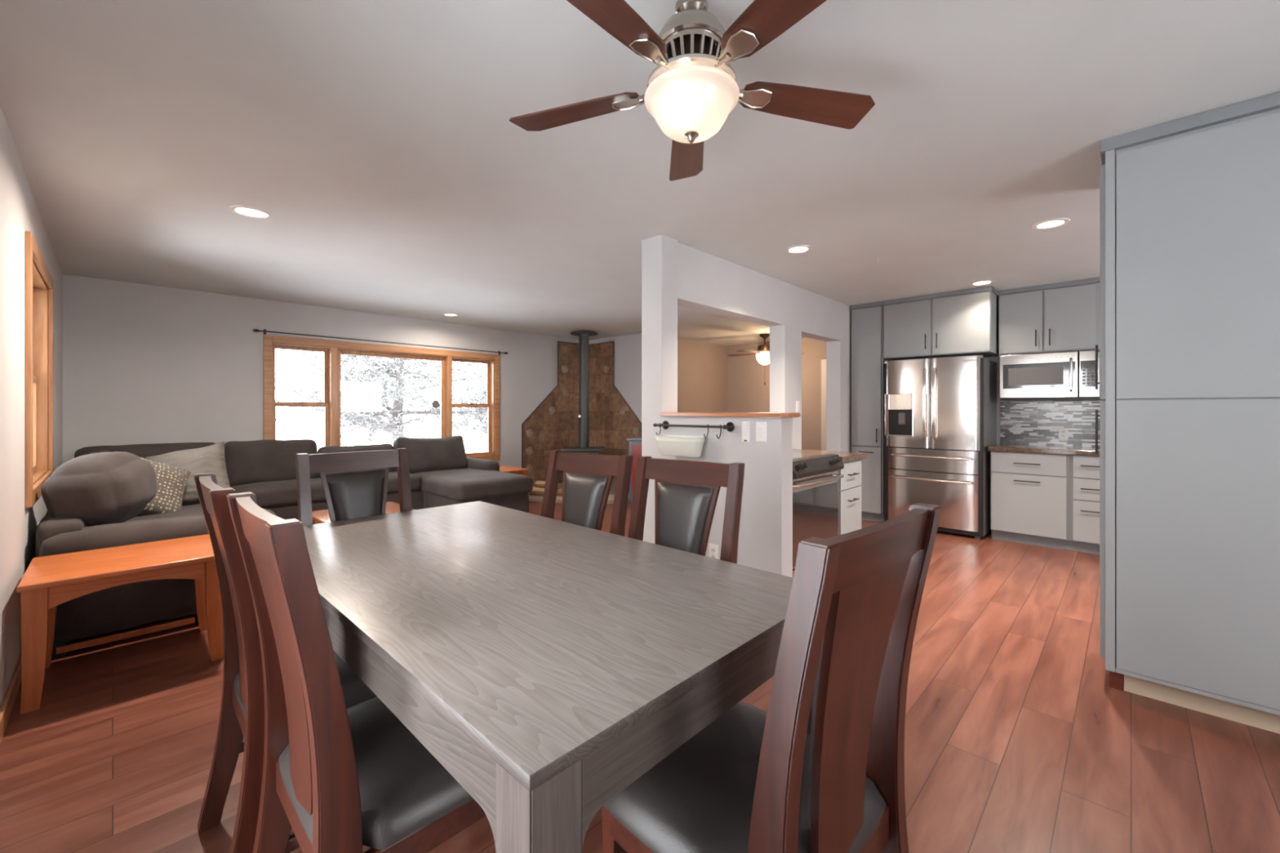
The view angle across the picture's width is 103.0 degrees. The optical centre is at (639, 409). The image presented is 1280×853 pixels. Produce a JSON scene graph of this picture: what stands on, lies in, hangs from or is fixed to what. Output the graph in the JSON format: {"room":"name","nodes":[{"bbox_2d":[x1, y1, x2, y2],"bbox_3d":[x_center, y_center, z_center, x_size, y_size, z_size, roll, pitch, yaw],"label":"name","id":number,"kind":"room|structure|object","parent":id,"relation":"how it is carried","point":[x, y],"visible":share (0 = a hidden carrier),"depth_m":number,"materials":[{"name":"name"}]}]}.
{"room":"dining room","nodes":[
{"label":"dining room","id":0,"kind":"room"},
{"bbox_2d":[0,105,62,707],"bbox_3d":[-1.850,0.030,1.244,9.310,2.480,0.160,0,0,44],"label":"wall","id":1,"kind":"structure","parent":0,"point":[20,213],"depth_m":2.33,"materials":[{"name":"paint"}]},
{"bbox_2d":[0,653,22,744],"bbox_3d":[-3.445,1.225,2.904,4.690,0.090,0.015,0,0,44],"label":"baseboard","id":2,"kind":"structure","parent":1,"relation":"attached to","point":[8,702],"depth_m":2.12,"materials":[{"name":"brown wood"}]},
{"bbox_2d":[25,231,53,507],"bbox_3d":[-3.670,-0.205,3.015,1.390,1.410,0.182,0,0,44],"label":"window","id":3,"kind":"structure","parent":1,"relation":"in","point":[39,282],"depth_m":3.44,"materials":[{"name":"brown wood"}]},
{"bbox_2d":[62,274,578,486],"bbox_3d":[-2.198,0.030,7.702,0.160,2.480,8.970,0,0,44],"label":"wall","id":4,"kind":"structure","parent":0,"point":[143,363],"depth_m":5.19,"materials":[{"name":"paint"}]},
{"bbox_2d":[253,328,507,355],"bbox_3d":[-3.095,-0.853,6.601,0.078,0.065,3.110,0,0,44],"label":"curtain rod","id":5,"kind":"object","parent":4,"relation":"attached to","point":[264,331],"visible":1,"depth_m":6.26,"materials":[{"name":"metal"}]},
{"bbox_2d":[263,334,499,460],"bbox_3d":[-3.178,-0.035,6.671,0.182,1.580,2.894,0,0,44],"label":"window","id":6,"kind":"structure","parent":4,"relation":"in","point":[332,349],"depth_m":6.26,"materials":[{"name":"brown wood"}]},
{"bbox_2d":[431,400,439,408],"bbox_3d":[-2.824,-0.075,7.033,0.010,0.109,0.109,0,0,44],"label":"thermometer","id":7,"kind":"object","parent":6,"relation":"attached to","point":[435,404],"visible":1,"depth_m":7.03,"materials":[{"name":"grey plastic"}]},
{"bbox_2d":[521,341,578,486],"bbox_3d":[-1.374,0.040,8.421,0.024,2.351,1.356,0,0,44],"label":"tile surround","id":8,"kind":"object","parent":4,"relation":"attached to","point":[553,424],"visible":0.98,"depth_m":8.41,"materials":[{"name":"brown tile"}]},
{"bbox_2d":[588,333,641,422],"bbox_3d":[-0.381,0.030,8.519,1.320,2.480,0.160,0,0,44],"label":"wall","id":9,"kind":"structure","parent":0,"point":[628,348],"depth_m":8.20,"materials":[{"name":"paint"}]},
{"bbox_2d":[588,341,641,455],"bbox_3d":[-0.442,0.040,8.440,1.307,2.351,0.036,0,0,44],"label":"tile surround","id":10,"kind":"object","parent":9,"relation":"attached to","point":[612,420],"visible":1,"depth_m":8.55,"materials":[{"name":"brown tile"}]},
{"bbox_2d":[0,0,1279,346],"bbox_3d":[1.151,-1.260,4.469,9.470,0.100,8.970,0,0,44],"label":"ceiling","id":11,"kind":"structure","parent":0,"point":[384,155],"depth_m":2.32,"materials":[{"name":"paint"}]},
{"bbox_2d":[228,204,269,217],"bbox_3d":[-2.381,-1.205,3.103,0.196,0.008,0.196,0,0,44],"label":"recessed light","id":12,"kind":"object","parent":11,"relation":"in","point":[246,211],"visible":1,"depth_m":3.09,"materials":[{"name":"white plastic"}]},
{"bbox_2d":[442,312,458,316],"bbox_3d":[-2.406,-1.205,6.464,0.196,0.008,0.196,0,0,44],"label":"recessed light","id":13,"kind":"object","parent":11,"relation":"in","point":[447,313],"visible":1,"depth_m":6.45,"materials":[{"name":"white plastic"}]},
{"bbox_2d":[509,0,875,181],"bbox_3d":[0.144,-1.006,1.499,1.191,0.407,1.166,0,0,44],"label":"ceiling fan","id":14,"kind":"object","parent":11,"relation":"hanging from","point":[692,90],"visible":1,"depth_m":1.46,"materials":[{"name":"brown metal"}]},
{"bbox_2d":[728,333,804,385],"bbox_3d":[1.968,-0.799,8.141,1.206,0.819,1.195,0,0,44],"label":"ceiling fan","id":15,"kind":"object","parent":11,"relation":"hanging from","point":[762,356],"visible":0.83,"depth_m":8.06,"materials":[{"name":"white glass"}]},
{"bbox_2d":[785,244,812,253],"bbox_3d":[1.192,-1.205,3.829,0.196,0.008,0.196,0,0,44],"label":"recessed light","id":16,"kind":"object","parent":11,"relation":"in","point":[797,249],"visible":1,"depth_m":3.82,"materials":[{"name":"white plastic"}]},
{"bbox_2d":[969,280,994,285],"bbox_3d":[3.252,-1.205,4.839,0.196,0.008,0.196,0,0,44],"label":"recessed light","id":17,"kind":"object","parent":11,"relation":"in","point":[983,282],"visible":1,"depth_m":4.83,"materials":[{"name":"white plastic"}]},
{"bbox_2d":[1031,217,1070,229],"bbox_3d":[2.664,-1.205,3.303,0.196,0.008,0.196,0,0,44],"label":"recessed light","id":18,"kind":"object","parent":11,"relation":"in","point":[1056,222],"visible":1,"depth_m":3.29,"materials":[{"name":"white plastic"}]},
{"bbox_2d":[0,501,1279,852],"bbox_3d":[1.151,1.320,4.469,9.470,0.100,8.970,0,0,44],"label":"floor","id":19,"kind":"structure","parent":0,"point":[1018,739],"depth_m":1.94,"materials":[{"name":"brown wood"}]},
{"bbox_2d":[17,533,223,714],"bbox_3d":[-2.545,1.000,2.547,0.600,0.540,0.680,0,0,44],"label":"side table","id":20,"kind":"object","parent":19,"relation":"on","point":[48,582],"visible":0.9,"depth_m":2.43,"materials":[{"name":"orange wood"}]},
{"bbox_2d":[35,435,533,657],"bbox_3d":[-2.732,0.788,4.803,2.766,0.964,3.690,0,0,44],"label":"sectional sofa","id":21,"kind":"object","parent":19,"relation":"on","point":[441,472],"visible":0.49,"depth_m":4.77,"materials":[{"name":"grey fabric"}]},
{"bbox_2d":[84,451,104,456],"bbox_3d":[-4.230,0.570,4.005,0.794,0.454,0.257,0,0,44],"label":"cushion","id":22,"kind":"object","parent":21,"relation":"on","point":[96,451],"depth_m":4.16,"materials":[{"name":"grey fabric"}]},
{"bbox_2d":[44,450,157,526],"bbox_3d":[-3.162,0.469,3.004,0.398,0.440,0.558,0,0,-23],"label":"sofa cushion","id":23,"kind":"object","parent":21,"relation":"on","point":[113,486],"visible":0.94,"depth_m":2.84,"materials":[{"name":"grey fabric"}]},
{"bbox_2d":[74,443,213,460],"bbox_3d":[-4.428,0.545,4.628,0.302,0.478,0.965,0,0,44],"label":"cushion","id":24,"kind":"object","parent":21,"relation":"on","point":[141,450],"depth_m":4.52,"materials":[{"name":"grey fabric"}]},
{"bbox_2d":[121,504,203,523],"bbox_3d":[-3.188,0.825,3.494,1.126,0.214,0.884,0,0,44],"label":"seat cushion","id":25,"kind":"object","parent":21,"relation":"on","point":[189,510],"depth_m":3.49,"materials":[{"name":"grey fabric"}]},
{"bbox_2d":[136,457,191,515],"bbox_3d":[-3.466,0.549,3.581,0.322,0.531,0.558,0,0,33],"label":"throw pillow","id":26,"kind":"object","parent":21,"relation":"on","point":[171,480],"visible":0.34,"depth_m":3.61,"materials":[{"name":"fabric"}]},
{"bbox_2d":[142,441,230,506],"bbox_3d":[-3.605,0.539,4.061,0.585,0.546,0.338,0,0,-35],"label":"throw pillow","id":27,"kind":"object","parent":21,"relation":"on","point":[210,459],"visible":0.39,"depth_m":4.06,"materials":[{"name":"fabric"}]},
{"bbox_2d":[224,439,317,486],"bbox_3d":[-3.799,0.546,5.252,0.297,0.472,0.804,0,0,44],"label":"cushion","id":28,"kind":"object","parent":21,"relation":"on","point":[246,462],"depth_m":5.10,"materials":[{"name":"grey fabric"}]},
{"bbox_2d":[230,477,325,507],"bbox_3d":[-3.584,0.825,5.100,0.724,0.212,0.846,0,0,44],"label":"seat cushion","id":29,"kind":"object","parent":21,"relation":"on","point":[275,492],"depth_m":4.87,"materials":[{"name":"grey fabric"}]},
{"bbox_2d":[316,443,395,478],"bbox_3d":[-3.225,0.622,5.812,0.313,0.461,0.802,0,0,44],"label":"cushion","id":30,"kind":"object","parent":21,"relation":"on","point":[330,448],"depth_m":5.74,"materials":[{"name":"grey fabric"}]},
{"bbox_2d":[386,471,421,493],"bbox_3d":[-2.997,0.825,5.706,0.724,0.211,0.837,0,0,44],"label":"seat cushion","id":31,"kind":"object","parent":21,"relation":"on","point":[415,479],"depth_m":5.67,"materials":[{"name":"grey fabric"}]},
{"bbox_2d":[392,435,466,473],"bbox_3d":[-2.595,0.565,6.322,0.366,0.474,0.844,0,0,44],"label":"cushion","id":32,"kind":"object","parent":21,"relation":"on","point":[425,455],"depth_m":6.20,"materials":[{"name":"grey fabric"}]},
{"bbox_2d":[412,467,533,501],"bbox_3d":[-2.031,0.849,5.961,1.444,0.232,0.916,0,0,44],"label":"cushion","id":33,"kind":"object","parent":21,"relation":"on","point":[437,484],"depth_m":5.57,"materials":[{"name":"grey fabric"}]},
{"bbox_2d":[193,472,376,852],"bbox_3d":[-1.002,0.733,1.569,0.494,1.075,0.535,0,0,45],"label":"dining chair","id":34,"kind":"object","parent":19,"relation":"on","point":[242,713],"visible":0.47,"depth_m":1.39,"materials":[{"name":"brown wood"}]},
{"bbox_2d":[295,448,412,525],"bbox_3d":[-1.171,0.733,2.235,0.535,1.075,0.494,0,0,44],"label":"dining chair","id":35,"kind":"object","parent":19,"relation":"on","point":[355,483],"visible":0.2,"depth_m":2.35,"materials":[{"name":"brown wood"}]},
{"bbox_2d":[226,491,485,852],"bbox_3d":[-0.605,0.733,1.210,0.494,1.075,0.535,0,0,44],"label":"dining chair","id":36,"kind":"object","parent":19,"relation":"on","point":[344,780],"visible":0.8,"depth_m":1.03,"materials":[{"name":"brown wood"}]},
{"bbox_2d":[311,501,416,524],"bbox_3d":[-2.050,1.050,3.952,1.200,0.440,0.670,0,0,44],"label":"coffee table","id":37,"kind":"object","parent":19,"relation":"on","point":[319,516],"visible":0.18,"depth_m":4.10,"materials":[{"name":"orange wood"}]},
{"bbox_2d":[499,466,528,475],"bbox_3d":[-1.906,1.040,6.982,0.600,0.460,0.500,0,0,44],"label":"side table","id":38,"kind":"object","parent":19,"relation":"on","point":[515,470],"visible":0.28,"depth_m":6.92,"materials":[{"name":"orange wood"}]},
{"bbox_2d":[302,501,815,852],"bbox_3d":[-0.500,0.877,1.692,1.916,0.785,0.984,0,0,44],"label":"dining table","id":39,"kind":"object","parent":19,"relation":"on","point":[548,665],"visible":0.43,"depth_m":1.08,"materials":[{"name":"grey wood"}]},
{"bbox_2d":[528,482,631,504],"bbox_3d":[-0.833,1.244,7.596,1.949,0.049,1.794,0,0,44],"label":"hearth","id":40,"kind":"object","parent":19,"relation":"on","point":[532,498],"visible":0.17,"depth_m":7.01,"materials":[{"name":"beige stone"}]},
{"bbox_2d":[528,487,544,495],"bbox_3d":[-1.437,1.160,7.223,0.340,0.102,0.111,0,0,24],"label":"log","id":41,"kind":"object","parent":40,"relation":"on","point":[535,491],"visible":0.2,"depth_m":7.18,"materials":[{"name":"brown wood"}]},
{"bbox_2d":[534,480,558,487],"bbox_3d":[-1.334,1.067,7.251,0.340,0.091,0.094,0,0,24],"label":"log","id":42,"kind":"object","parent":41,"relation":"on","point":[538,483],"visible":0.54,"depth_m":7.25,"materials":[{"name":"brown wood"}]},
{"bbox_2d":[540,487,562,494],"bbox_3d":[-1.275,1.165,7.306,0.340,0.093,0.100,0,0,24],"label":"log","id":43,"kind":"object","parent":40,"relation":"on","point":[559,491],"visible":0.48,"depth_m":7.22,"materials":[{"name":"brown wood"}]},
{"bbox_2d":[560,331,604,454],"bbox_3d":[-0.867,0.018,7.800,0.640,2.405,0.588,0,0,-1],"label":"wood stove","id":44,"kind":"object","parent":40,"relation":"on","point":[584,446],"visible":0.62,"depth_m":7.81,"materials":[{"name":"grey metal"}]},
{"bbox_2d":[608,475,617,494],"bbox_3d":[-0.435,1.043,7.397,0.224,0.353,0.224,0,0,44],"label":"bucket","id":45,"kind":"object","parent":40,"relation":"on","point":[614,482],"visible":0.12,"depth_m":7.32,"materials":[{"name":"metal"}]},
{"bbox_2d":[540,449,632,536],"bbox_3d":[-0.376,0.733,2.102,0.494,1.075,0.535,0,0,37],"label":"dining chair","id":46,"kind":"object","parent":19,"relation":"on","point":[588,478],"visible":0.16,"depth_m":2.23,"materials":[{"name":"brown wood"}]},
{"bbox_2d":[626,436,641,503],"bbox_3d":[0.204,0.825,6.835,0.600,0.890,0.500,0,0,44],"label":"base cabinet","id":47,"kind":"object","parent":19,"relation":"on","point":[635,443],"visible":0.17,"depth_m":6.78,"materials":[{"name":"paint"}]},
{"bbox_2d":[627,456,744,564],"bbox_3d":[0.035,0.733,1.795,0.494,1.075,0.535,0,0,38],"label":"dining chair","id":48,"kind":"object","parent":19,"relation":"on","point":[686,492],"visible":0.3,"depth_m":1.92,"materials":[{"name":"brown wood"}]},
{"bbox_2d":[601,502,942,852],"bbox_3d":[0.262,0.733,1.077,0.494,1.075,0.535,0,0,-42],"label":"dining chair","id":49,"kind":"object","parent":19,"relation":"on","point":[753,780],"visible":0.98,"depth_m":0.94,"materials":[{"name":"brown wood"}]},
{"bbox_2d":[792,452,844,577],"bbox_3d":[1.007,0.802,3.795,0.778,0.935,0.770,0,0,44],"label":"range","id":50,"kind":"object","parent":19,"relation":"on","point":[815,477],"visible":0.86,"depth_m":3.54,"materials":[{"name":"grey metal"}]},
{"bbox_2d":[792,452,822,458],"bbox_3d":[0.964,0.355,3.836,0.660,0.020,0.770,0,0,44],"label":"cooktop","id":51,"kind":"object","parent":50,"relation":"in","point":[795,455],"depth_m":3.80,"materials":[{"name":"black glass"}]},
{"bbox_2d":[838,459,861,535],"bbox_3d":[1.398,0.836,4.257,0.810,0.868,0.422,0,0,44],"label":"base cabinet","id":52,"kind":"object","parent":19,"relation":"on","point":[849,487],"visible":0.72,"depth_m":3.98,"materials":[{"name":"grey paint"}]},
{"bbox_2d":[792,448,866,462],"bbox_3d":[1.409,0.378,4.282,0.790,0.045,0.480,0,0,44],"label":"countertop","id":53,"kind":"structure","parent":52,"relation":"on","point":[845,456],"depth_m":4.13,"materials":[{"name":"brown stone"}]},
{"bbox_2d":[849,301,892,522],"bbox_3d":[2.784,0.030,6.009,0.365,2.479,0.682,0,0,44],"label":"tall cabinet","id":54,"kind":"object","parent":19,"relation":"on","point":[868,362],"visible":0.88,"depth_m":5.77,"materials":[{"name":"grey paint"}]},
{"bbox_2d":[884,355,996,538],"bbox_3d":[3.223,0.370,5.485,0.910,1.800,0.801,0,0,44],"label":"refrigerator","id":55,"kind":"object","parent":19,"relation":"on","point":[940,413],"visible":0.98,"depth_m":5.18,"materials":[{"name":"grey metal"}]},
{"bbox_2d":[990,450,1070,550],"bbox_3d":[3.847,0.836,4.983,0.595,0.868,0.682,0,0,44],"label":"base cabinet","id":56,"kind":"object","parent":19,"relation":"on","point":[1030,492],"visible":0.98,"depth_m":4.75,"materials":[{"name":"grey paint"}]},
{"bbox_2d":[1070,454,1099,554],"bbox_3d":[4.239,0.836,4.604,0.494,0.868,0.682,0,0,44],"label":"base cabinet","id":57,"kind":"object","parent":19,"relation":"on","point":[1084,469],"visible":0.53,"depth_m":4.49,"materials":[{"name":"grey paint"}]},
{"bbox_2d":[987,443,1099,456],"bbox_3d":[4.023,0.379,4.820,1.105,0.042,0.673,0,0,44],"label":"countertop","id":58,"kind":"structure","parent":57,"relation":"on","point":[1030,448],"depth_m":4.78,"materials":[{"name":"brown stone"}]},
{"bbox_2d":[1095,91,1279,733],"bbox_3d":[2.934,0.030,1.917,1.840,2.479,0.687,0,0,44],"label":"pantry cabinet","id":59,"kind":"object","parent":19,"relation":"on","point":[1189,350],"visible":1,"depth_m":2.09,"materials":[{"name":"grey paint"}]},
{"bbox_2d":[677,338,726,412],"bbox_3d":[0.896,0.030,9.006,0.160,2.480,2.315,0,0,44],"label":"wall","id":60,"kind":"structure","parent":0,"point":[701,366],"depth_m":9.09,"materials":[{"name":"paint"}]},
{"bbox_2d":[662,416,792,577],"bbox_3d":[0.521,0.657,3.243,0.906,1.225,0.130,0,0,44],"label":"wall","id":61,"kind":"structure","parent":0,"point":[765,542],"depth_m":2.99,"materials":[{"name":"paint"}]},
{"bbox_2d":[653,420,734,431],"bbox_3d":[0.342,0.105,3.278,0.656,0.060,0.068,0,0,44],"label":"hook rail","id":62,"kind":"object","parent":61,"relation":"attached to","point":[730,426],"visible":1,"depth_m":3.23,"materials":[{"name":"black metal"}]},
{"bbox_2d":[716,424,721,439],"bbox_3d":[0.479,0.135,3.089,0.007,0.087,0.049,0,0,44],"label":"s-hook","id":63,"kind":"object","parent":62,"relation":"hanging from","point":[721,424],"visible":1,"depth_m":3.10,"materials":[{"name":"black metal"}]},
{"bbox_3d":[0.125,0.135,3.431,0.007,0.087,0.049,0,0,44],"label":"s-hook","id":64,"kind":"object","parent":62,"relation":"hanging from","visible":0},
{"bbox_2d":[654,435,705,457],"bbox_3d":[0.256,0.234,3.290,0.384,0.127,0.156,0,0,44],"label":"tub","id":65,"kind":"object","parent":64,"relation":"hanging from","point":[683,446],"visible":0.96,"depth_m":3.21,"materials":[{"name":"beige ceramic"}]},
{"bbox_2d":[709,543,718,559],"bbox_3d":[0.463,0.905,3.201,0.072,0.114,0.010,0,0,44],"label":"wall outlet","id":66,"kind":"object","parent":61,"relation":"attached to","point":[713,548],"visible":0.74,"depth_m":3.19,"materials":[{"name":"white plastic"}]},
{"bbox_2d":[658,412,800,417],"bbox_3d":[0.541,0.031,3.227,0.954,0.026,0.205,0,0,44],"label":"ledge","id":67,"kind":"object","parent":61,"relation":"on","point":[660,414],"visible":1,"depth_m":3.11,"materials":[{"name":"brown wood"}]},
{"bbox_2d":[742,421,750,442],"bbox_3d":[0.629,0.133,3.033,0.052,0.124,0.022,0,0,44],"label":"remote holder","id":68,"kind":"object","parent":61,"relation":"attached to","point":[745,425],"visible":1,"depth_m":3.02,"materials":[{"name":"white plastic"}]},
{"bbox_2d":[755,422,766,441],"bbox_3d":[0.706,0.130,2.967,0.070,0.114,0.010,0,0,44],"label":"light switch","id":69,"kind":"object","parent":61,"relation":"attached to","point":[761,427],"visible":1,"depth_m":2.96,"materials":[{"name":"white plastic"}]},
{"bbox_2d":[641,234,851,543],"bbox_3d":[1.516,0.030,5.062,0.190,2.480,4.130,0,0,44],"label":"wall","id":70,"kind":"structure","parent":0,"point":[674,273],"depth_m":4.21,"materials":[{"name":"paint"}]},
{"bbox_2d":[795,400,799,412],"bbox_3d":[1.552,-0.030,4.999,0.010,0.114,0.070,0,0,44],"label":"light switch","id":71,"kind":"object","parent":70,"relation":"attached to","point":[797,402],"visible":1,"depth_m":4.99,"materials":[{"name":"white plastic"}]},
{"bbox_2d":[726,337,826,450],"bbox_3d":[3.259,0.030,8.223,4.330,2.480,0.160,0,0,44],"label":"wall","id":72,"kind":"structure","parent":0,"point":[746,390],"depth_m":9.08,"materials":[{"name":"paint"}]},
{"bbox_2d":[821,359,826,450],"bbox_3d":[3.335,0.225,8.021,0.980,2.090,0.025,0,0,44],"label":"door","id":73,"kind":"structure","parent":72,"relation":"in","point":[823,362],"depth_m":8.32,"materials":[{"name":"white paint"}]},
{"bbox_2d":[983,356,1103,446],"bbox_3d":[4.675,0.030,4.772,4.820,2.480,0.160,0,0,44],"label":"wall","id":74,"kind":"structure","parent":0,"point":[996,359],"depth_m":5.46,"materials":[{"name":"paint"}]},
{"bbox_2d":[883,285,999,360],"bbox_3d":[3.280,-0.889,5.530,1.011,0.639,0.682,0,0,44],"label":"upper cabinet","id":75,"kind":"object","parent":74,"relation":"attached to","point":[961,322],"visible":0.97,"depth_m":5.27,"materials":[{"name":"grey paint"}]},
{"bbox_2d":[997,277,1099,355],"bbox_3d":[4.052,-0.882,4.993,0.844,0.654,0.382,0,0,44],"label":"upper cabinet","id":76,"kind":"object","parent":74,"relation":"attached to","point":[1064,316],"visible":0.84,"depth_m":4.89,"materials":[{"name":"grey paint"}]},
{"bbox_2d":[999,350,1101,401],"bbox_3d":[4.001,-0.316,4.973,0.750,0.452,0.476,0,0,44],"label":"microwave","id":77,"kind":"object","parent":76,"relation":"attached to","point":[1061,375],"visible":0.84,"depth_m":4.82,"materials":[{"name":"grey metal"}]},
{"bbox_2d":[1000,400,1099,446],"bbox_3d":[4.253,0.136,5.059,1.105,0.443,0.011,0,0,44],"label":"tile backsplash","id":78,"kind":"structure","parent":74,"relation":"attached to","point":[1038,423],"depth_m":5.15,"materials":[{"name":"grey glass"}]},
{"bbox_2d":[1058,427,1068,439],"bbox_3d":[4.222,0.240,5.073,0.072,0.114,0.010,0,0,44],"label":"wall outlet","id":79,"kind":"object","parent":78,"relation":"attached to","point":[1063,432],"visible":1,"depth_m":5.07,"materials":[{"name":"white plastic"}]},
{"label":"outside","id":80,"kind":"structure","parent":0,"visible":0},
{"bbox_2d":[275,428,488,453],"bbox_3d":[-1.924,1.920,8.806,75.000,0.200,70.000,0,0,44],"label":"snowy ground","id":81,"kind":"structure","parent":80,"point":[482,446],"depth_m":32.81,"materials":[{"name":"white snow"}]},
{"bbox_2d":[275,349,488,453],"bbox_3d":[-5.845,-1.297,12.367,6.773,6.279,7.167,0,0,-39],"label":"window view","id":82,"kind":"object","parent":81,"relation":"on","point":[393,424],"visible":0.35,"depth_m":10.67,"materials":[{"name":"grey plant"}]},
{"bbox_2d":[452,364,488,448],"bbox_3d":[-4.787,-0.235,17.805,4.517,4.146,4.829,0,0,18],"label":"tree","id":83,"kind":"object","parent":81,"relation":"on","point":[484,428],"visible":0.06,"depth_m":16.85,"materials":[{"name":"grey plant"}]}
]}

